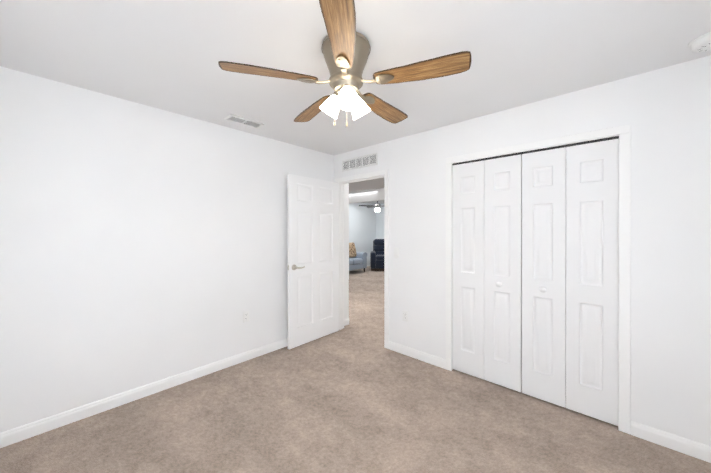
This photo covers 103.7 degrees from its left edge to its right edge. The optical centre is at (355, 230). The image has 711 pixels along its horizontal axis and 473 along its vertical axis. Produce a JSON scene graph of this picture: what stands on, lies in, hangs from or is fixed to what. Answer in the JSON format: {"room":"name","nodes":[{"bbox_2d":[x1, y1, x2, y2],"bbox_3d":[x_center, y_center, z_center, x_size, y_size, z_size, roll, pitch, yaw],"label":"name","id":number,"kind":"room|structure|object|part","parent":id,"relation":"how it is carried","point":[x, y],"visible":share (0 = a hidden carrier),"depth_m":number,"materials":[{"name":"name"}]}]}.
{"room":"empty bedroom","nodes":[
{"label":"empty bedroom","id":0,"kind":"room"},
{"bbox_2d":[0,66,348,432],"bbox_3d":[-1.335,0.164,2.889,0.115,2.440,3.515,0,0,43],"label":"wall","id":1,"kind":"structure","parent":0,"point":[141,245],"depth_m":2.25,"materials":[{"name":"paint"}]},
{"bbox_2d":[0,338,287,447],"bbox_3d":[-1.341,1.337,2.792,0.013,0.093,3.070,0,0,43],"label":"baseboard","id":2,"kind":"structure","parent":1,"relation":"attached to","point":[15,435],"depth_m":2.22,"materials":[{"name":"white paint"}]},
{"bbox_2d":[243,311,248,322],"bbox_3d":[-1.167,0.913,2.982,0.008,0.115,0.070,0,0,43],"label":"electrical outlet","id":3,"kind":"object","parent":1,"relation":"attached to","point":[245,316],"visible":1,"depth_m":2.97,"materials":[{"name":"white plastic"}]},
{"bbox_2d":[0,266,710,472],"bbox_3d":[0.541,1.409,5.186,7.940,0.060,9.430,0,0,43],"label":"floor","id":4,"kind":"structure","parent":0,"point":[341,401],"depth_m":1.97,"materials":[{"name":"carpet"}]},
{"bbox_2d":[349,242,366,271],"bbox_3d":[-0.398,0.878,9.114,0.920,0.984,1.364,0,0,43],"label":"sofa","id":5,"kind":"object","parent":4,"relation":"on","point":[357,260],"visible":0.35,"depth_m":9.19,"materials":[{"name":"grey fabric"}]},
{"bbox_2d":[370,239,383,270],"bbox_3d":[0.961,0.830,9.902,0.860,1.076,0.961,0,0,3],"label":"recliner","id":6,"kind":"object","parent":4,"relation":"on","point":[377,258],"visible":0.48,"depth_m":9.50,"materials":[{"name":"black leather"}]},
{"bbox_2d":[0,0,710,203],"bbox_3d":[0.541,-1.091,5.180,7.940,0.060,9.430,0,0,43],"label":"ceiling","id":7,"kind":"structure","parent":0,"point":[167,55],"depth_m":1.64,"materials":[{"name":"paint"}]},
{"bbox_2d":[224,114,263,128],"bbox_3d":[-1.063,-1.049,2.680,0.150,0.014,0.325,0,0,43],"label":"ceiling vent","id":8,"kind":"object","parent":7,"relation":"in","point":[242,121],"visible":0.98,"depth_m":2.66,"materials":[{"name":"grey metal"}]},
{"bbox_2d":[218,0,470,126],"bbox_3d":[-0.039,-0.809,1.625,1.270,0.489,1.244,0,0,43],"label":"fan","id":9,"kind":"object","parent":7,"relation":"hanging from","point":[345,48],"visible":1,"depth_m":1.48,"materials":[{"name":"brown wood"}]},
{"label":"fan blade","id":10,"kind":"part","parent":9,"relation":"part of","materials":[{"name":"brown wood"}]},
{"label":"fan blade","id":11,"kind":"part","parent":9,"relation":"part of","materials":[{"name":"brown wood"}]},
{"label":"fan blade","id":12,"kind":"part","parent":9,"relation":"part of","materials":[{"name":"brown wood"}]},
{"bbox_3d":[0.195,-0.834,1.916,0.136,0.006,0.500,-15,-9,37],"label":"fan blade","id":13,"kind":"part","parent":9,"relation":"part of","materials":[{"name":"brown wood"}]},
{"bbox_3d":[0.334,-0.833,1.454,0.500,0.006,0.136,0,-12,20],"label":"fan blade","id":14,"kind":"part","parent":9,"relation":"part of","materials":[{"name":"brown wood"}]},
{"bbox_2d":[359,201,383,211],"bbox_3d":[0.752,-0.853,9.287,1.228,0.435,1.181,0,0,43],"label":"fan","id":15,"kind":"object","parent":7,"relation":"hanging from","point":[377,206],"visible":0.85,"depth_m":9.17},
{"bbox_2d":[688,32,710,52],"bbox_3d":[1.943,-1.030,1.525,0.166,0.047,0.166,0,0,43],"label":"smoke detector","id":16,"kind":"object","parent":7,"relation":"attached to","point":[701,43],"visible":1,"depth_m":1.53,"materials":[{"name":"white plastic"}]},
{"bbox_2d":[349,202,375,265],"bbox_3d":[-1.244,0.150,9.018,0.115,2.440,5.985,0,0,43],"label":"wall","id":17,"kind":"structure","parent":0,"point":[362,228],"depth_m":10.57,"materials":[{"name":"paint"}]},
{"bbox_2d":[349,188,383,202],"bbox_3d":[0.769,0.155,6.956,5.640,2.440,0.115,0,0,43],"label":"wall","id":18,"kind":"structure","parent":0,"point":[367,195],"depth_m":7.32,"materials":[{"name":"paint"}]},
{"bbox_2d":[376,204,383,238],"bbox_3d":[2.939,0.149,9.307,5.870,2.440,0.115,0,0,43],"label":"wall","id":19,"kind":"structure","parent":0,"point":[380,224],"depth_m":11.03,"materials":[{"name":"paint"}]},
{"bbox_2d":[334,55,710,445],"bbox_3d":[1.065,0.164,2.736,3.620,2.440,0.115,0,0,43],"label":"wall","id":20,"kind":"structure","parent":0,"point":[665,112],"depth_m":1.86,"materials":[{"name":"paint"}]},
{"bbox_2d":[342,152,377,171],"bbox_3d":[0.043,-0.880,3.590,0.610,0.150,0.012,0,0,43],"label":"air vent","id":21,"kind":"object","parent":20,"relation":"in","point":[368,160],"visible":1,"depth_m":3.57,"materials":[{"name":"grey metal"}]},
{"bbox_2d":[334,169,388,348],"bbox_3d":[0.092,0.329,3.635,0.932,2.106,0.143,0,0,43],"label":"door frame","id":22,"kind":"structure","parent":20,"relation":"attached to","point":[384,174],"depth_m":3.45,"materials":[{"name":"white paint"}]},
{"bbox_2d":[287,174,338,349],"bbox_3d":[-0.505,0.355,3.535,0.160,2.030,0.829,0,0,43],"label":"door leaf","id":23,"kind":"structure","parent":22,"relation":"attached to","point":[313,249],"depth_m":3.49,"materials":[{"name":"white paint"}]},
{"bbox_2d":[403,311,407,321],"bbox_3d":[0.557,0.953,3.123,0.070,0.115,0.008,0,0,43],"label":"electrical outlet","id":24,"kind":"object","parent":20,"relation":"attached to","point":[405,315],"visible":1,"depth_m":3.12,"materials":[{"name":"white plastic"}]},
{"bbox_2d":[389,341,445,368],"bbox_3d":[0.648,1.337,3.036,0.699,0.093,0.013,0,0,43],"label":"baseboard","id":25,"kind":"structure","parent":20,"relation":"attached to","point":[428,358],"depth_m":3.00,"materials":[{"name":"white paint"}]},
{"bbox_2d":[453,139,618,425],"bbox_3d":[1.401,0.355,2.361,1.201,2.031,0.072,0,0,43],"label":"bifold closet door","id":26,"kind":"structure","parent":20,"relation":"in","point":[535,274],"depth_m":2.26,"materials":[{"name":"white paint"}]},
{"bbox_2d":[446,124,630,433],"bbox_3d":[1.429,0.329,2.391,1.319,2.112,0.130,0,0,43],"label":"trim","id":27,"kind":"structure","parent":20,"relation":"attached to","point":[622,134],"depth_m":1.93,"materials":[{"name":"white paint"}]},
{"bbox_2d":[631,420,710,462],"bbox_3d":[2.106,1.340,1.690,0.628,0.093,0.013,0,0,43],"label":"baseboard","id":28,"kind":"structure","parent":20,"relation":"attached to","point":[695,449],"depth_m":1.77,"materials":[{"name":"white paint"}]}
]}

